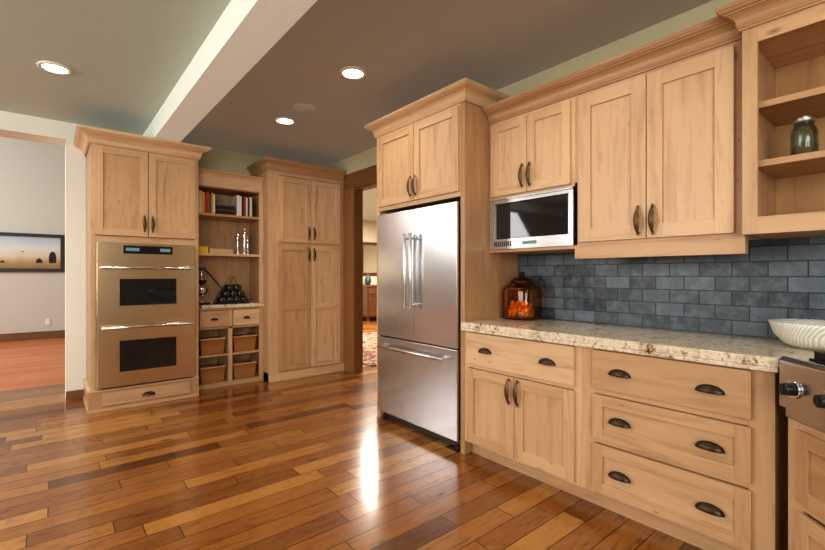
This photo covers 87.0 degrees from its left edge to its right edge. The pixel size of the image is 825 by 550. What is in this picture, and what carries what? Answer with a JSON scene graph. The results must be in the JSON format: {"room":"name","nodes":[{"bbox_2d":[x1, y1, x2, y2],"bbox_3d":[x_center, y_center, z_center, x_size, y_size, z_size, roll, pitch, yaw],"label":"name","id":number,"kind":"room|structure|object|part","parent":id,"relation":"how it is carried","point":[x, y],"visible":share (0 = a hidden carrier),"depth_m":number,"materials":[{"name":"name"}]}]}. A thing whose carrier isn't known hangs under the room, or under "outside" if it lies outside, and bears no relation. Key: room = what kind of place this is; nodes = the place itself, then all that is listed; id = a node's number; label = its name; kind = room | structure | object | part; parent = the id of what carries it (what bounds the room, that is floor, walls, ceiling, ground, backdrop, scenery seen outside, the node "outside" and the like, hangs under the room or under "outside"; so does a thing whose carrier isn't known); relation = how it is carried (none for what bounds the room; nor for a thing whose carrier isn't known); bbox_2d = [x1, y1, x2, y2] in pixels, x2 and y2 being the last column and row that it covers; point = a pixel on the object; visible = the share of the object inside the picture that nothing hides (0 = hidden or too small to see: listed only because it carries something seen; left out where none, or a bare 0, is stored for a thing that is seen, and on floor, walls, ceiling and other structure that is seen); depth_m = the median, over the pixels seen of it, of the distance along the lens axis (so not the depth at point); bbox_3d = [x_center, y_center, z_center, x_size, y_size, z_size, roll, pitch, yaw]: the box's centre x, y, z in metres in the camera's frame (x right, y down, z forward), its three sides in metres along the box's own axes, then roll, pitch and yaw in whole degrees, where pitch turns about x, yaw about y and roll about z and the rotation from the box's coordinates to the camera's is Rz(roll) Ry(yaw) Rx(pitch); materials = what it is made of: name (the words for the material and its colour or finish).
{"room":"kitchen","nodes":[
{"label":"kitchen","id":0,"kind":"room"},
{"bbox_2d":[0,0,230,134],"bbox_3d":[-2.348,-1.562,-1.508,7.060,0.136,10.600,0,0,-40],"label":"ceiling","id":1,"kind":"structure","parent":0,"point":[127,62],"depth_m":2.99,"materials":[{"name":"grey paint"}]},
{"bbox_3d":[-2.595,-1.502,3.158,0.204,0.016,0.204,0,0,-40],"label":"ceiling light","id":2,"kind":"part","parent":1,"relation":"part of","materials":[{"name":"white glass"}]},
{"bbox_2d":[0,111,262,397],"bbox_3d":[-4.849,-1.260,3.305,9.360,5.000,0.300,0,0,-40],"label":"wall","id":3,"kind":"structure","parent":0,"point":[32,128],"depth_m":4.34,"materials":[{"name":"beige paint"}]},
{"bbox_2d":[0,137,376,333],"bbox_3d":[-0.643,-1.310,3.514,16.300,5.100,16.150,0,0,-40],"label":"wall","id":4,"kind":"structure","parent":0,"point":[32,187],"depth_m":8.33,"materials":[{"name":"grey paint"}]},
{"bbox_2d":[0,232,64,271],"bbox_3d":[-7.481,-0.425,8.111,1.550,0.730,0.040,0,0,-40],"label":"frame","id":5,"kind":"object","parent":4,"relation":"attached to","point":[25,252],"visible":0.98,"depth_m":8.29,"materials":[{"name":"black"}]},
{"bbox_2d":[0,317,376,400],"bbox_3d":[-3.889,1.165,7.502,16.000,0.150,5.568,0,0,-40],"label":"baseboard","id":6,"kind":"structure","parent":4,"relation":"attached to","point":[70,395],"depth_m":8.22,"materials":[{"name":"brown wood"}]},
{"bbox_2d":[363,242,376,275],"bbox_3d":[-1.033,-0.445,12.234,1.000,0.930,0.034,0,0,-40],"label":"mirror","id":7,"kind":"object","parent":4,"relation":"attached to","point":[370,258],"visible":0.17,"depth_m":12.10,"materials":[{"name":"brown mirror"}]},
{"bbox_2d":[143,0,316,141],"bbox_3d":[0.500,-1.472,0.760,0.220,0.315,10.450,0,0,-40],"label":"ceiling beam","id":8,"kind":"structure","parent":0,"point":[241,40],"depth_m":2.69,"materials":[{"name":"white paint"}]},
{"bbox_2d":[0,319,702,549],"bbox_3d":[-1.835,1.270,5.028,16.400,0.060,20.200,0,0,-40],"label":"floor","id":9,"kind":"structure","parent":0,"point":[330,461],"depth_m":2.62,"materials":[{"name":"brown wood"}]},
{"bbox_2d":[73,124,211,413],"bbox_3d":[-2.720,-0.035,4.400,1.099,2.550,0.729,0,0,-40],"label":"tall cabinet","id":10,"kind":"object","parent":9,"relation":"on","point":[141,189],"visible":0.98,"depth_m":4.14,"materials":[{"name":"brown wood"}]},
{"bbox_2d":[96,242,194,389],"bbox_3d":[-2.695,0.371,4.370,0.809,1.338,0.692,0,0,-40],"label":"double wall oven","id":11,"kind":"object","parent":10,"relation":"in","point":[145,313],"visible":1,"depth_m":4.13,"materials":[{"name":"grey metal"}]},
{"bbox_2d":[198,168,263,389],"bbox_3d":[-2.167,0.050,5.029,0.754,2.380,0.467,0,0,-40],"label":"shelving unit","id":12,"kind":"object","parent":9,"relation":"on","point":[219,231],"visible":0.71,"depth_m":5.10,"materials":[{"name":"brown wood"}]},
{"bbox_2d":[199,246,207,252],"bbox_3d":[-2.360,-0.278,4.838,0.110,0.078,0.200,0,0,-40],"label":"tin box","id":13,"kind":"object","parent":12,"relation":"in","point":[203,249],"visible":0.4,"depth_m":4.77,"materials":[{"name":"yellow metal"}]},
{"bbox_2d":[199,361,225,383],"bbox_3d":[-2.294,1.100,4.909,0.269,0.179,0.314,0,0,-40],"label":"wicker basket","id":14,"kind":"object","parent":12,"relation":"in","point":[212,372],"visible":0.75,"depth_m":4.81,"materials":[{"name":"brown wicker"}]},
{"bbox_2d":[199,334,225,355],"bbox_3d":[-2.294,0.788,4.909,0.269,0.179,0.314,0,0,-40],"label":"wicker basket","id":15,"kind":"object","parent":12,"relation":"in","point":[211,344],"visible":0.73,"depth_m":4.80,"materials":[{"name":"brown wicker"}]},
{"bbox_2d":[208,248,232,253],"bbox_3d":[-2.223,-0.266,4.978,0.250,0.055,0.260,0,0,-40],"label":"box","id":16,"kind":"object","parent":12,"relation":"in","point":[222,251],"visible":0.58,"depth_m":4.88,"materials":[{"name":"brown wood"}]},
{"bbox_2d":[199,190,253,216],"bbox_3d":[-2.191,-0.802,5.018,0.640,0.250,0.260,0,0,-40],"label":"books","id":17,"kind":"object","parent":12,"relation":"in","point":[242,206],"visible":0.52,"depth_m":4.94,"materials":[{"name":"multicoloured paper"}]},
{"bbox_2d":[198,301,263,308],"bbox_3d":[-2.167,0.346,5.029,0.752,0.037,0.446,0,0,-40],"label":"granite ledge","id":18,"kind":"object","parent":12,"relation":"on","point":[232,305],"visible":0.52,"depth_m":4.87,"materials":[{"name":"beige stone"}]},
{"bbox_2d":[199,267,223,304],"bbox_3d":[-2.289,0.121,4.864,0.282,0.410,0.291,0,0,-40],"label":"press","id":19,"kind":"object","parent":18,"relation":"on","point":[202,291],"visible":0.6,"depth_m":4.82,"materials":[{"name":"black metal"}]},
{"bbox_2d":[213,276,248,303],"bbox_3d":[-2.131,0.170,5.087,0.358,0.307,0.310,0,0,-40],"label":"wine rack","id":20,"kind":"object","parent":18,"relation":"on","point":[232,293],"visible":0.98,"depth_m":4.98,"materials":[{"name":"black glass"}]},
{"bbox_2d":[232,357,256,378],"bbox_3d":[-2.025,1.100,5.132,0.269,0.179,0.314,0,0,-40],"label":"wicker basket","id":21,"kind":"object","parent":12,"relation":"in","point":[243,367],"visible":0.75,"depth_m":5.03,"materials":[{"name":"brown wicker"}]},
{"bbox_2d":[232,332,256,351],"bbox_3d":[-2.025,0.788,5.132,0.269,0.179,0.314,0,0,-40],"label":"wicker basket","id":22,"kind":"object","parent":12,"relation":"in","point":[243,341],"visible":0.73,"depth_m":5.03,"materials":[{"name":"brown wicker"}]},
{"bbox_2d":[247,156,344,382],"bbox_3d":[-1.461,-0.055,5.510,1.045,2.590,0.630,0,0,-40],"label":"pantry cabinet","id":23,"kind":"object","parent":9,"relation":"on","point":[303,269],"visible":1,"depth_m":5.27,"materials":[{"name":"brown wood"}]},
{"bbox_2d":[363,332,376,365],"bbox_3d":[-0.629,1.234,7.685,2.150,0.012,2.850,0,0,-40],"label":"area rug","id":24,"kind":"object","parent":9,"relation":"on","point":[369,348],"visible":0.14,"depth_m":7.27,"materials":[{"name":"fabric"}]},
{"bbox_2d":[363,285,376,321],"bbox_3d":[-0.827,0.755,12.064,1.360,0.970,0.500,0,0,-40],"label":"sideboard","id":25,"kind":"object","parent":9,"relation":"on","point":[369,301],"visible":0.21,"depth_m":11.56,"materials":[{"name":"brown wood"}]},
{"bbox_2d":[365,273,370,284],"bbox_3d":[-1.207,0.104,11.787,0.180,0.330,0.180,0,0,-40],"label":"vase","id":26,"kind":"object","parent":25,"relation":"on","point":[367,280],"visible":0.98,"depth_m":11.73,"materials":[{"name":"grey ceramic"}]},
{"bbox_2d":[377,201,460,450],"bbox_3d":[0.208,0.357,3.561,0.670,1.765,0.955,0,0,-40],"label":"refrigerator","id":27,"kind":"object","parent":9,"relation":"on","point":[419,319],"visible":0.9,"depth_m":3.31,"materials":[{"name":"grey metal"}]},
{"bbox_2d":[364,77,517,453],"bbox_3d":[0.225,-0.037,3.576,0.679,2.555,1.215,0,0,-40],"label":"tall cabinet","id":28,"kind":"object","parent":9,"relation":"on","point":[433,148],"visible":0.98,"depth_m":3.15,"materials":[{"name":"brown wood"}]},
{"bbox_2d":[465,331,560,488],"bbox_3d":[0.860,0.800,2.851,0.627,0.880,0.858,0,0,-40],"label":"base cabinet","id":29,"kind":"object","parent":9,"relation":"on","point":[513,385],"depth_m":2.65,"materials":[{"name":"brown wood"}]},
{"bbox_2d":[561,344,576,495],"bbox_3d":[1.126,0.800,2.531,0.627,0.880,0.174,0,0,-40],"label":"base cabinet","id":30,"kind":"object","parent":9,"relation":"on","point":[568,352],"depth_m":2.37,"materials":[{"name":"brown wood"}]},
{"bbox_2d":[577,346,787,549],"bbox_3d":[1.393,0.800,2.210,0.627,0.880,0.810,0,0,-40],"label":"base cabinet","id":31,"kind":"object","parent":9,"relation":"on","point":[693,453],"depth_m":1.94,"materials":[{"name":"brown wood"}]},
{"bbox_2d":[461,318,818,372],"bbox_3d":[1.264,0.349,2.348,0.649,0.058,2.149,0,0,-40],"label":"countertop","id":32,"kind":"structure","parent":31,"relation":"on","point":[754,353],"depth_m":2.16,"materials":[{"name":"beige stone"}]},
{"bbox_2d":[502,272,541,320],"bbox_3d":[0.798,0.148,3.164,0.232,0.342,0.232,0,0,43],"label":"jar","id":33,"kind":"object","parent":32,"relation":"on","point":[522,310],"visible":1,"depth_m":3.12,"materials":[{"name":"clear glass"}]},
{"bbox_2d":[768,319,824,350],"bbox_3d":[1.756,0.262,1.900,0.314,0.114,0.314,0,0,-40],"label":"woven bowl","id":34,"kind":"object","parent":32,"relation":"on","point":[808,334],"visible":1,"depth_m":1.85,"materials":[{"name":"white wicker"}]},
{"bbox_2d":[778,351,824,549],"bbox_3d":[1.668,0.757,1.167,0.726,0.965,0.920,0,0,5],"label":"stove","id":35,"kind":"object","parent":9,"relation":"on","point":[801,387],"visible":1,"depth_m":1.55,"materials":[{"name":"silver metal"}]},
{"bbox_2d":[181,0,712,166],"bbox_3d":[1.337,-1.570,1.552,2.080,0.120,10.600,0,0,-40],"label":"ceiling","id":36,"kind":"structure","parent":0,"point":[402,53],"depth_m":3.03,"materials":[{"name":"brown paint"}]},
{"bbox_2d":[274,116,295,124],"bbox_3d":[-1.242,-1.502,4.238,0.204,0.016,0.204,0,0,-40],"label":"recessed light","id":37,"kind":"object","parent":36,"relation":"in","point":[283,120],"visible":0.98,"depth_m":4.24,"materials":[{"name":"white glass"}]},
{"bbox_2d":[293,103,316,112],"bbox_3d":[-0.972,-1.507,3.933,0.208,0.006,0.208,0,0,-40],"label":"ceiling speaker","id":38,"kind":"object","parent":36,"relation":"attached to","point":[306,108],"visible":1,"depth_m":3.92,"materials":[{"name":"beige"}]},
{"bbox_2d":[339,66,366,79],"bbox_3d":[-0.443,-1.502,3.236,0.204,0.016,0.204,0,0,-40],"label":"recessed light","id":39,"kind":"object","parent":36,"relation":"in","point":[352,72],"visible":1,"depth_m":3.23,"materials":[{"name":"white glass"}]},
{"bbox_2d":[326,0,772,338],"bbox_3d":[2.085,-0.135,2.075,0.260,2.750,10.450,0,0,-40],"label":"wall","id":40,"kind":"structure","parent":0,"point":[657,31],"depth_m":2.88,"materials":[{"name":"beige paint"}]},
{"bbox_2d":[344,164,376,373],"bbox_3d":[-0.277,-0.025,5.015,0.144,2.530,1.751,0,0,-40],"label":"door frame","id":41,"kind":"structure","parent":40,"relation":"attached to","point":[354,182],"depth_m":5.51,"materials":[{"name":"brown wood"}]},
{"bbox_2d":[486,80,561,203],"bbox_3d":[0.900,-0.869,3.008,0.367,0.656,0.669,0,0,-40],"label":"upper cabinet","id":42,"kind":"object","parent":40,"relation":"attached to","point":[526,129],"depth_m":2.88,"materials":[{"name":"brown wood"}]},
{"bbox_2d":[490,186,574,249],"bbox_3d":[0.898,-0.359,2.995,0.352,0.356,0.643,0,0,-40],"label":"built-in microwave","id":43,"kind":"object","parent":42,"relation":"in","point":[540,219],"visible":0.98,"depth_m":2.86,"materials":[{"name":"grey metal"}]},
{"bbox_2d":[518,237,824,338],"bbox_3d":[2.081,0.044,1.868,0.010,0.549,3.936,0,0,-40],"label":"tile backsplash","id":44,"kind":"structure","parent":40,"relation":"attached to","point":[756,288],"depth_m":2.46,"materials":[{"name":"tile"}]},
{"bbox_2d":[562,0,781,251],"bbox_3d":[1.374,-0.688,2.409,0.402,1.017,0.920,0,0,-40],"label":"upper cabinet","id":45,"kind":"object","parent":40,"relation":"attached to","point":[676,143],"depth_m":2.18,"materials":[{"name":"brown wood"}]},
{"bbox_2d":[790,115,818,154],"bbox_3d":[1.690,-0.593,1.878,0.094,0.168,0.094,0,0,-40],"label":"jar","id":46,"kind":"object","parent":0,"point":[809,121],"visible":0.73,"depth_m":1.86,"materials":[{"name":"clear glass"}]}
]}

